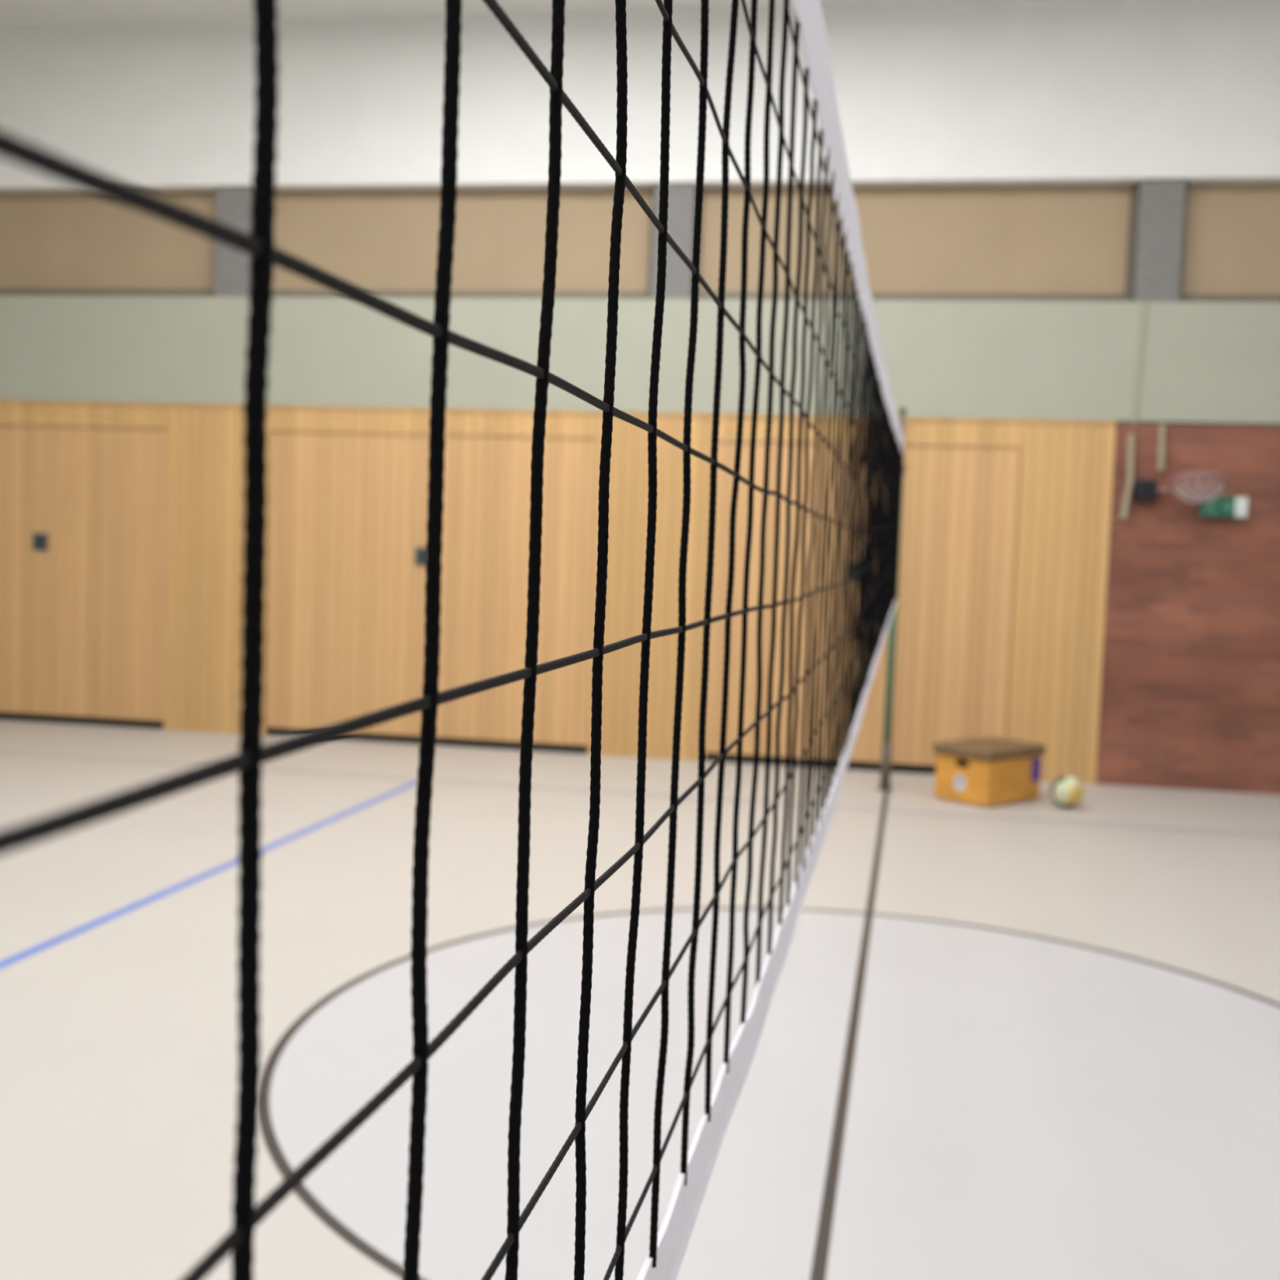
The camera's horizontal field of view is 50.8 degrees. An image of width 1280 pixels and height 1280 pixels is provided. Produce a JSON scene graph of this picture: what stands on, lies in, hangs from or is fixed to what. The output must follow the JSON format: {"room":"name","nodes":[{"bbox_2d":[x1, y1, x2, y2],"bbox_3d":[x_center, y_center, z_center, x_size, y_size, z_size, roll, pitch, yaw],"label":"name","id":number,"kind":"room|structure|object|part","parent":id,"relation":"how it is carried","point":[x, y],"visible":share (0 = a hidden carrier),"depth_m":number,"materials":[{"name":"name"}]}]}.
{"room":"school gymnasium","nodes":[
{"label":"school gymnasium","id":0,"kind":"room"},
{"bbox_2d":[0,0,1020,28],"bbox_3d":[-0.961,-4.229,1.802,15.800,0.200,17.600,3,4,12],"label":"ceiling","id":1,"kind":"structure","parent":0,"point":[14,14],"depth_m":10.05,"materials":[{"name":"white paint"}]},
{"bbox_2d":[0,719,1279,1279],"bbox_3d":[-1.161,1.456,2.163,15.800,0.201,17.600,3,4,12],"label":"floor","id":2,"kind":"structure","parent":0,"point":[1038,1038],"depth_m":4.42,"materials":[{"name":"laminate"}]},
{"bbox_2d":[876,407,906,791],"bbox_3d":[1.704,-0.265,9.042,0.109,2.565,0.109,3,4,12],"label":"net post","id":3,"kind":"object","parent":2,"relation":"on","point":[886,745],"visible":0.49,"depth_m":9.06,"materials":[{"name":"grey metal"}]},
{"bbox_2d":[0,0,904,1279],"bbox_3d":[0.745,-0.384,4.187,0.037,1.192,9.759,3,4,11],"label":"net","id":4,"kind":"object","parent":3,"relation":"attached to","point":[877,587],"visible":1,"depth_m":0.67,"materials":[{"name":"black fabric"}]},
{"bbox_3d":[-0.076,-0.063,0.262,0.007,0.896,0.016,3,4,12],"label":"vertical cord","id":5,"kind":"part","parent":4,"relation":"part of","materials":[{"name":"black fabric"}]},
{"bbox_3d":[-0.055,-0.069,0.362,0.007,0.896,0.020,3,4,12],"label":"vertical cord","id":6,"kind":"part","parent":4,"relation":"part of","materials":[{"name":"black fabric"}]},
{"bbox_3d":[0.635,-0.261,3.687,0.008,0.193,8.721,3,4,12],"label":"horizontal cord","id":7,"kind":"part","parent":4,"relation":"part of","materials":[{"name":"black fabric"}]},
{"bbox_3d":[0.639,-0.358,3.680,0.008,0.188,8.721,3,4,12],"label":"horizontal cord","id":8,"kind":"part","parent":4,"relation":"part of","materials":[{"name":"black fabric"}]},
{"bbox_3d":[-0.035,-0.074,0.460,0.007,0.896,0.020,3,4,12],"label":"vertical cord","id":9,"kind":"part","parent":4,"relation":"part of","materials":[{"name":"black fabric"}]},
{"bbox_3d":[0.634,-0.165,3.692,0.014,0.199,8.721,3,4,12],"label":"horizontal cord","id":10,"kind":"part","parent":4,"relation":"part of","materials":[{"name":"black fabric"}]},
{"bbox_3d":[-0.014,-0.080,0.559,0.007,0.896,0.023,2,4,6],"label":"vertical cord","id":11,"kind":"part","parent":4,"relation":"part of","materials":[{"name":"black fabric"}]},
{"bbox_3d":[0.005,-0.085,0.652,0.007,0.896,0.022,3,4,12],"label":"vertical cord","id":12,"kind":"part","parent":4,"relation":"part of","materials":[{"name":"black fabric"}]},
{"bbox_3d":[0.025,-0.091,0.750,0.006,0.896,0.028,3,4,12],"label":"vertical cord","id":13,"kind":"part","parent":4,"relation":"part of","materials":[{"name":"black fabric"}]},
{"bbox_3d":[0.631,-0.069,3.698,0.014,0.204,8.721,3,4,12],"label":"horizontal cord","id":14,"kind":"part","parent":4,"relation":"part of","materials":[{"name":"black fabric"}]},
{"bbox_3d":[0.644,-0.455,3.674,0.014,0.179,8.720,3,4,12],"label":"horizontal cord","id":15,"kind":"part","parent":4,"relation":"part of","materials":[{"name":"black fabric"}]},
{"bbox_3d":[0.046,-0.096,0.847,0.008,0.896,0.022,3,4,12],"label":"vertical cord","id":16,"kind":"part","parent":4,"relation":"part of","materials":[{"name":"black fabric"}]},
{"bbox_3d":[0.066,-0.102,0.948,0.007,0.896,0.023,3,4,15],"label":"vertical cord","id":17,"kind":"part","parent":4,"relation":"part of","materials":[{"name":"black fabric"}]},
{"bbox_3d":[0.086,-0.107,1.044,0.006,0.896,0.031,3,4,12],"label":"vertical cord","id":18,"kind":"part","parent":4,"relation":"part of","materials":[{"name":"black fabric"}]},
{"bbox_3d":[0.625,0.029,3.704,0.008,0.213,8.722,3,4,12],"label":"horizontal cord","id":19,"kind":"part","parent":4,"relation":"part of","materials":[{"name":"black fabric"}]},
{"bbox_3d":[0.106,-0.113,1.138,0.007,0.896,0.022,3,4,12],"label":"vertical cord","id":20,"kind":"part","parent":4,"relation":"part of","materials":[{"name":"black fabric"}]},
{"bbox_3d":[0.646,-0.550,3.669,0.008,0.174,8.719,3,4,12],"label":"horizontal cord","id":21,"kind":"part","parent":4,"relation":"part of","materials":[{"name":"black fabric"}]},
{"bbox_3d":[0.127,-0.118,1.242,0.006,0.896,0.015,3,4,12],"label":"vertical cord","id":22,"kind":"part","parent":4,"relation":"part of","materials":[{"name":"black fabric"}]},
{"bbox_3d":[0.147,-0.124,1.340,0.007,0.896,0.015,3,4,12],"label":"vertical cord","id":23,"kind":"part","parent":4,"relation":"part of","materials":[{"name":"black fabric"}]},
{"bbox_3d":[0.168,-0.130,1.440,0.008,0.896,0.012,3,4,12],"label":"vertical cord","id":24,"kind":"part","parent":4,"relation":"part of","materials":[{"name":"black fabric"}]},
{"bbox_3d":[0.187,-0.135,1.532,0.007,0.896,0.019,3,4,12],"label":"vertical cord","id":25,"kind":"part","parent":4,"relation":"part of","materials":[{"name":"black fabric"}]},
{"bbox_3d":[0.208,-0.141,1.633,0.008,0.896,0.014,3,4,12],"label":"vertical cord","id":26,"kind":"part","parent":4,"relation":"part of","materials":[{"name":"black fabric"}]},
{"bbox_3d":[0.228,-0.146,1.732,0.007,0.895,0.011,4,4,34],"label":"vertical cord","id":27,"kind":"part","parent":4,"relation":"part of","materials":[{"name":"black fabric"}]},
{"bbox_3d":[0.649,-0.647,3.662,0.008,0.167,8.721,3,4,12],"label":"horizontal cord","id":28,"kind":"part","parent":4,"relation":"part of","materials":[{"name":"black fabric"}]},
{"bbox_3d":[0.248,-0.152,1.831,0.006,0.895,0.014,3,4,12],"label":"vertical cord","id":29,"kind":"part","parent":4,"relation":"part of","materials":[{"name":"black fabric"}]},
{"bbox_3d":[0.268,-0.158,1.926,0.007,0.894,0.010,3,4,12],"label":"vertical cord","id":30,"kind":"part","parent":4,"relation":"part of","materials":[{"name":"black fabric"}]},
{"bbox_3d":[0.289,-0.164,2.027,0.007,0.893,0.012,3,4,12],"label":"vertical cord","id":31,"kind":"part","parent":4,"relation":"part of","materials":[{"name":"black fabric"}]},
{"bbox_3d":[0.309,-0.170,2.124,0.007,0.892,0.016,3,4,12],"label":"vertical cord","id":32,"kind":"part","parent":4,"relation":"part of","materials":[{"name":"black fabric"}]},
{"bbox_3d":[0.328,-0.176,2.214,0.006,0.891,0.011,3,4,12],"label":"vertical cord","id":33,"kind":"part","parent":4,"relation":"part of","materials":[{"name":"black fabric"}]},
{"bbox_3d":[0.350,-0.183,2.320,0.007,0.889,0.014,3,4,12],"label":"vertical cord","id":34,"kind":"part","parent":4,"relation":"part of","materials":[{"name":"black fabric"}]},
{"bbox_3d":[0.653,-0.744,3.656,0.008,0.161,8.722,3,4,12],"label":"horizontal cord","id":35,"kind":"part","parent":4,"relation":"part of","materials":[{"name":"fabric"}]},
{"bbox_3d":[0.370,-0.190,2.419,0.006,0.887,0.011,3,4,12],"label":"vertical cord","id":36,"kind":"part","parent":4,"relation":"part of","materials":[{"name":"black fabric"}]},
{"bbox_3d":[0.390,-0.196,2.512,0.006,0.885,0.016,3,4,12],"label":"vertical cord","id":37,"kind":"part","parent":4,"relation":"part of","materials":[{"name":"black fabric"}]},
{"bbox_3d":[0.410,-0.203,2.610,0.006,0.884,0.013,3,4,12],"label":"vertical cord","id":38,"kind":"part","parent":4,"relation":"part of","materials":[{"name":"black fabric"}]},
{"bbox_3d":[0.431,-0.210,2.709,0.006,0.882,0.013,3,4,12],"label":"vertical cord","id":39,"kind":"part","parent":4,"relation":"part of","materials":[{"name":"black fabric"}]},
{"bbox_3d":[0.451,-0.217,2.805,0.007,0.879,0.015,3,4,12],"label":"vertical cord","id":40,"kind":"part","parent":4,"relation":"part of","materials":[{"name":"black fabric"}]},
{"bbox_3d":[0.472,-0.225,2.903,0.007,0.877,0.016,3,4,12],"label":"vertical cord","id":41,"kind":"part","parent":4,"relation":"part of","materials":[{"name":"black fabric"}]},
{"bbox_3d":[0.492,-0.233,3.003,0.008,0.874,0.014,3,4,12],"label":"vertical cord","id":42,"kind":"part","parent":4,"relation":"part of","materials":[{"name":"black fabric"}]},
{"bbox_3d":[0.513,-0.241,3.103,0.007,0.871,0.016,3,4,12],"label":"vertical cord","id":43,"kind":"part","parent":4,"relation":"part of","materials":[{"name":"black fabric"}]},
{"bbox_3d":[0.532,-0.248,3.195,0.006,0.869,0.016,3,4,12],"label":"vertical cord","id":44,"kind":"part","parent":4,"relation":"part of","materials":[{"name":"black fabric"}]},
{"bbox_3d":[0.554,-0.257,3.298,0.006,0.866,0.013,3,4,12],"label":"vertical cord","id":45,"kind":"part","parent":4,"relation":"part of","materials":[{"name":"black fabric"}]},
{"bbox_3d":[0.574,-0.265,3.395,0.007,0.864,0.010,3,4,12],"label":"vertical cord","id":46,"kind":"part","parent":4,"relation":"part of","materials":[{"name":"black fabric"}]},
{"bbox_3d":[0.593,-0.272,3.487,0.006,0.861,0.013,2,4,-1],"label":"vertical cord","id":47,"kind":"part","parent":4,"relation":"part of","materials":[{"name":"black fabric"}]},
{"bbox_3d":[0.615,-0.281,3.589,0.006,0.859,0.012,3,4,12],"label":"vertical cord","id":48,"kind":"part","parent":4,"relation":"part of","materials":[{"name":"black fabric"}]},
{"bbox_3d":[0.635,-0.289,3.688,0.007,0.856,0.012,3,4,12],"label":"vertical cord","id":49,"kind":"part","parent":4,"relation":"part of","materials":[{"name":"black fabric"}]},
{"bbox_3d":[0.656,-0.298,3.788,0.007,0.854,0.019,3,4,12],"label":"vertical cord","id":50,"kind":"part","parent":4,"relation":"part of","materials":[{"name":"black fabric"}]},
{"bbox_3d":[0.676,-0.306,3.882,0.006,0.851,0.014,2,4,7],"label":"vertical cord","id":51,"kind":"part","parent":4,"relation":"part of","materials":[{"name":"black fabric"}]},
{"bbox_3d":[0.695,-0.314,3.972,0.006,0.849,0.014,3,4,12],"label":"vertical cord","id":52,"kind":"part","parent":4,"relation":"part of","materials":[{"name":"black fabric"}]},
{"bbox_3d":[0.716,-0.323,4.074,0.007,0.846,0.011,3,4,12],"label":"vertical cord","id":53,"kind":"part","parent":4,"relation":"part of","materials":[{"name":"black fabric"}]},
{"bbox_3d":[0.737,-0.331,4.173,0.007,0.845,0.013,3,4,12],"label":"vertical cord","id":54,"kind":"part","parent":4,"relation":"part of","materials":[{"name":"black fabric"}]},
{"bbox_3d":[0.757,-0.340,4.268,0.006,0.843,0.016,3,4,12],"label":"vertical cord","id":55,"kind":"part","parent":4,"relation":"part of","materials":[{"name":"black fabric"}]},
{"bbox_3d":[0.778,-0.349,4.369,0.006,0.841,0.015,3,4,12],"label":"vertical cord","id":56,"kind":"part","parent":4,"relation":"part of","materials":[{"name":"black fabric"}]},
{"bbox_3d":[0.797,-0.357,4.462,0.007,0.839,0.011,3,4,12],"label":"vertical cord","id":57,"kind":"part","parent":4,"relation":"part of","materials":[{"name":"black fabric"}]},
{"bbox_3d":[0.819,-0.366,4.563,0.007,0.838,0.013,3,4,20],"label":"vertical cord","id":58,"kind":"part","parent":4,"relation":"part of","materials":[{"name":"black fabric"}]},
{"bbox_3d":[0.839,-0.374,4.660,0.007,0.837,0.014,3,4,12],"label":"vertical cord","id":59,"kind":"part","parent":4,"relation":"part of","materials":[{"name":"black fabric"}]},
{"bbox_3d":[0.861,-0.383,4.764,0.007,0.836,0.017,3,4,12],"label":"vertical cord","id":60,"kind":"part","parent":4,"relation":"part of","materials":[{"name":"black fabric"}]},
{"bbox_3d":[0.880,-0.392,4.856,0.007,0.835,0.014,3,4,12],"label":"vertical cord","id":61,"kind":"part","parent":4,"relation":"part of","materials":[{"name":"black fabric"}]},
{"bbox_3d":[0.903,-0.401,4.961,0.006,0.834,0.014,3,4,12],"label":"vertical cord","id":62,"kind":"part","parent":4,"relation":"part of","materials":[{"name":"black fabric"}]},
{"bbox_3d":[0.940,-0.417,5.143,0.008,0.833,0.016,3,4,12],"label":"vertical cord","id":63,"kind":"part","parent":4,"relation":"part of","materials":[{"name":"black fabric"}]},
{"bbox_3d":[0.921,-0.409,5.050,0.007,0.834,0.015,3,4,12],"label":"vertical cord","id":64,"kind":"part","parent":4,"relation":"part of","materials":[{"name":"black fabric"}]},
{"bbox_3d":[0.961,-0.426,5.242,0.006,0.833,0.010,3,4,12],"label":"vertical cord","id":65,"kind":"part","parent":4,"relation":"part of","materials":[{"name":"black fabric"}]},
{"bbox_3d":[0.983,-0.436,5.346,0.007,0.833,0.011,3,4,12],"label":"vertical cord","id":66,"kind":"part","parent":4,"relation":"part of","materials":[{"name":"black fabric"}]},
{"bbox_3d":[1.002,-0.444,5.437,0.007,0.832,0.018,3,4,12],"label":"vertical cord","id":67,"kind":"part","parent":4,"relation":"part of","materials":[{"name":"black fabric"}]},
{"bbox_3d":[1.023,-0.453,5.537,0.006,0.832,0.011,3,4,12],"label":"vertical cord","id":68,"kind":"part","parent":4,"relation":"part of","materials":[{"name":"black fabric"}]},
{"bbox_3d":[1.046,-0.463,5.644,0.007,0.832,0.011,3,4,12],"label":"vertical cord","id":69,"kind":"part","parent":4,"relation":"part of","materials":[{"name":"black fabric"}]},
{"bbox_3d":[1.065,-0.471,5.734,0.007,0.832,0.009,3,4,12],"label":"vertical cord","id":70,"kind":"part","parent":4,"relation":"part of","materials":[{"name":"black fabric"}]},
{"bbox_3d":[1.086,-0.481,5.836,0.006,0.832,0.013,3,4,12],"label":"vertical cord","id":71,"kind":"part","parent":4,"relation":"part of","materials":[{"name":"black fabric"}]},
{"bbox_3d":[1.106,-0.489,5.929,0.007,0.832,0.014,3,4,12],"label":"vertical cord","id":72,"kind":"part","parent":4,"relation":"part of","materials":[{"name":"black fabric"}]},
{"bbox_3d":[1.128,-0.499,6.031,0.006,0.832,0.016,3,4,12],"label":"vertical cord","id":73,"kind":"part","parent":4,"relation":"part of","materials":[{"name":"black fabric"}]},
{"bbox_3d":[1.148,-0.508,6.125,0.007,0.832,0.013,3,4,12],"label":"vertical cord","id":74,"kind":"part","parent":4,"relation":"part of","materials":[{"name":"black fabric"}]},
{"bbox_3d":[1.169,-0.517,6.226,0.006,0.832,0.014,3,4,12],"label":"vertical cord","id":75,"kind":"part","parent":4,"relation":"part of","materials":[{"name":"black fabric"}]},
{"bbox_3d":[1.188,-0.526,6.318,0.007,0.832,0.016,3,4,12],"label":"vertical cord","id":76,"kind":"part","parent":4,"relation":"part of","materials":[{"name":"black fabric"}]},
{"bbox_3d":[1.208,-0.535,6.414,0.007,0.832,0.014,3,4,12],"label":"vertical cord","id":77,"kind":"part","parent":4,"relation":"part of","materials":[{"name":"black fabric"}]},
{"bbox_3d":[1.229,-0.544,6.513,0.008,0.832,0.013,3,4,12],"label":"vertical cord","id":78,"kind":"part","parent":4,"relation":"part of","materials":[{"name":"black fabric"}]},
{"bbox_3d":[1.250,-0.553,6.608,0.007,0.833,0.010,3,4,12],"label":"vertical cord","id":79,"kind":"part","parent":4,"relation":"part of","materials":[{"name":"black fabric"}]},
{"bbox_3d":[1.293,-0.572,6.811,0.007,0.833,0.013,3,4,12],"label":"vertical cord","id":80,"kind":"part","parent":4,"relation":"part of","materials":[{"name":"black fabric"}]},
{"bbox_3d":[1.270,-0.562,6.707,0.006,0.833,0.018,2,4,6],"label":"vertical cord","id":81,"kind":"part","parent":4,"relation":"part of","materials":[{"name":"black fabric"}]},
{"bbox_3d":[1.313,-0.580,6.906,0.007,0.833,0.011,3,4,12],"label":"vertical cord","id":82,"kind":"part","parent":4,"relation":"part of","materials":[{"name":"black fabric"}]},
{"bbox_3d":[1.333,-0.589,7.004,0.006,0.834,0.013,3,4,12],"label":"vertical cord","id":83,"kind":"part","parent":4,"relation":"part of","materials":[{"name":"black fabric"}]},
{"bbox_3d":[1.354,-0.598,7.104,0.007,0.834,0.018,3,4,12],"label":"vertical cord","id":84,"kind":"part","parent":4,"relation":"part of","materials":[{"name":"black fabric"}]},
{"bbox_3d":[1.395,-0.616,7.296,0.006,0.835,0.016,3,4,12],"label":"vertical cord","id":85,"kind":"part","parent":4,"relation":"part of","materials":[{"name":"black fabric"}]},
{"bbox_3d":[1.375,-0.607,7.201,0.006,0.835,0.020,3,4,12],"label":"vertical cord","id":86,"kind":"part","parent":4,"relation":"part of","materials":[{"name":"black fabric"}]},
{"bbox_3d":[1.436,-0.634,7.489,0.007,0.836,0.012,3,4,12],"label":"vertical cord","id":87,"kind":"part","parent":4,"relation":"part of","materials":[{"name":"black fabric"}]},
{"bbox_3d":[1.415,-0.625,7.391,0.007,0.835,0.012,3,4,12],"label":"vertical cord","id":88,"kind":"part","parent":4,"relation":"part of","materials":[{"name":"black fabric"}]},
{"bbox_3d":[1.497,-0.660,7.777,0.007,0.838,0.017,3,4,12],"label":"vertical cord","id":89,"kind":"part","parent":4,"relation":"part of","materials":[{"name":"black fabric"}]},
{"bbox_3d":[1.456,-0.643,7.585,0.007,0.837,0.017,3,4,20],"label":"vertical cord","id":90,"kind":"part","parent":4,"relation":"part of","materials":[{"name":"black fabric"}]},
{"bbox_3d":[1.478,-0.652,7.685,0.008,0.837,0.014,3,4,12],"label":"vertical cord","id":91,"kind":"part","parent":4,"relation":"part of","materials":[{"name":"black fabric"}]},
{"bbox_3d":[1.518,-0.669,7.876,0.006,0.838,0.012,3,4,12],"label":"vertical cord","id":92,"kind":"part","parent":4,"relation":"part of","materials":[{"name":"black fabric"}]},
{"bbox_2d":[933,736,1045,807],"bbox_3d":[2.298,0.865,8.883,0.644,0.372,0.454,-1,5,-41],"label":"box","id":93,"kind":"object","parent":2,"relation":"on","point":[988,771],"visible":1,"depth_m":8.71,"materials":[{"name":"brown wood"}]},
{"bbox_2d":[956,777,962,783],"bbox_3d":[2.065,0.907,8.692,0.002,0.040,0.044,-1,5,-41],"label":"print","id":94,"kind":"object","parent":93,"relation":"attached to","point":[959,780],"depth_m":8.69},
{"bbox_2d":[1050,776,1083,808],"bbox_3d":[2.752,0.979,8.680,0.204,0.204,0.204,5,4,35],"label":"volleyball","id":95,"kind":"object","parent":2,"relation":"on","point":[1065,791],"visible":1,"depth_m":8.61,"materials":[{"name":"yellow leather"}]},
{"bbox_2d":[0,0,1279,795],"bbox_3d":[0.615,-1.843,10.119,15.600,5.500,0.413,3,4,9],"label":"wall","id":96,"kind":"structure","parent":0,"point":[1145,645],"depth_m":9.84,"materials":[{"name":"beige paint"}]},
{"bbox_2d":[0,426,167,728],"bbox_3d":[-4.839,-0.518,10.884,2.167,2.378,0.060,3,4,9],"label":"door","id":97,"kind":"structure","parent":96,"relation":"in","point":[83,511],"depth_m":10.81,"materials":[{"name":"brown wood"}]},
{"bbox_3d":[-4.829,-0.789,10.847,0.130,0.140,0.014,3,4,9],"label":"handle","id":98,"kind":"part","parent":97,"relation":"part of","materials":[{"name":"grey metal"}]},
{"bbox_2d":[0,191,215,296],"bbox_3d":[-4.841,-3.180,10.865,3.112,0.840,0.066,3,4,9],"label":"wall panel","id":99,"kind":"object","parent":96,"relation":"attached to","point":[89,243],"visible":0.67,"depth_m":10.78,"materials":[{"name":"beige fabric"}]},
{"bbox_2d":[265,432,598,754],"bbox_3d":[-1.639,-0.374,10.384,2.602,2.378,0.060,3,4,9],"label":"door","id":100,"kind":"structure","parent":96,"relation":"in","point":[348,513],"depth_m":10.37,"materials":[{"name":"brown wood"}]},
{"bbox_3d":[-1.667,-0.642,10.354,0.130,0.140,0.014,3,4,9],"label":"handle","id":101,"kind":"part","parent":100,"relation":"part of","materials":[{"name":"grey metal"}]},
{"bbox_2d":[271,186,654,298],"bbox_3d":[-1.431,-3.026,10.333,3.122,0.840,0.066,3,4,9],"label":"wall panel","id":102,"kind":"object","parent":96,"relation":"attached to","point":[384,243],"visible":0.73,"depth_m":10.31,"materials":[{"name":"beige fabric"}]},
{"bbox_3d":[0.092,-2.958,10.095,0.036,0.840,0.065,3,4,9],"label":"rail","id":103,"kind":"part","parent":102,"relation":"part of","materials":[{"name":"grey metal"}]},
{"bbox_2d":[705,442,1021,774],"bbox_3d":[1.609,-0.228,9.878,2.182,2.378,0.060,3,4,9],"label":"door","id":104,"kind":"structure","parent":96,"relation":"in","point":[960,505],"depth_m":9.82,"materials":[{"name":"brown wood"}]},
{"bbox_2d":[697,183,1137,302],"bbox_3d":[1.960,-2.874,9.804,3.132,0.840,0.066,3,4,9],"label":"wall panel","id":105,"kind":"object","parent":96,"relation":"attached to","point":[1018,242],"visible":0.72,"depth_m":9.75,"materials":[{"name":"beige fabric"}]},
{"bbox_3d":[3.487,-2.805,9.565,0.036,0.840,0.065,3,4,9],"label":"rail","id":106,"kind":"part","parent":105,"relation":"part of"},
{"bbox_2d":[1132,302,1146,425],"bbox_3d":[3.503,-1.935,9.446,0.046,0.851,0.022,3,4,9],"label":"cable conduit","id":107,"kind":"object","parent":96,"relation":"attached to","point":[1144,304],"visible":1,"depth_m":9.44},
{"bbox_2d":[1120,423,1229,519],"bbox_3d":[3.738,-1.169,9.334,0.373,0.677,0.687,-1,4,-35],"label":"basketball hoop","id":108,"kind":"object","parent":96,"relation":"attached to","point":[1144,490],"visible":1,"depth_m":9.43,"materials":[{"name":"black metal"}]},
{"bbox_3d":[3.555,-1.050,9.472,0.150,0.143,0.082,3,4,9],"label":"mount plate","id":109,"kind":"part","parent":108,"relation":"part of","materials":[{"name":"black metal"}]},
{"bbox_3d":[3.662,-1.056,9.438,0.085,0.030,0.030,3,4,9],"label":"arm","id":110,"kind":"part","parent":108,"relation":"part of","materials":[{"name":"pink metal"}]},
{"bbox_2d":[1198,496,1248,517],"bbox_3d":[4.071,-0.929,9.404,0.306,0.138,0.068,3,4,9],"label":"exit sign","id":111,"kind":"object","parent":96,"relation":"attached to","point":[1220,506],"visible":0.88,"depth_m":9.37,"materials":[{"name":"green plastic"}]},
{"bbox_2d":[1178,183,1279,302],"bbox_3d":[5.360,-2.720,9.273,3.142,0.840,0.066,3,4,9],"label":"window blind","id":112,"kind":"object","parent":96,"relation":"attached to","point":[1231,241],"visible":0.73,"depth_m":9.46,"materials":[{"name":"beige fabric"}]},
{"bbox_3d":[3.827,-2.790,9.512,0.036,0.840,0.065,3,4,9],"label":"rail","id":113,"kind":"part","parent":112,"relation":"part of","materials":[{"name":"grey metal"}]}
]}

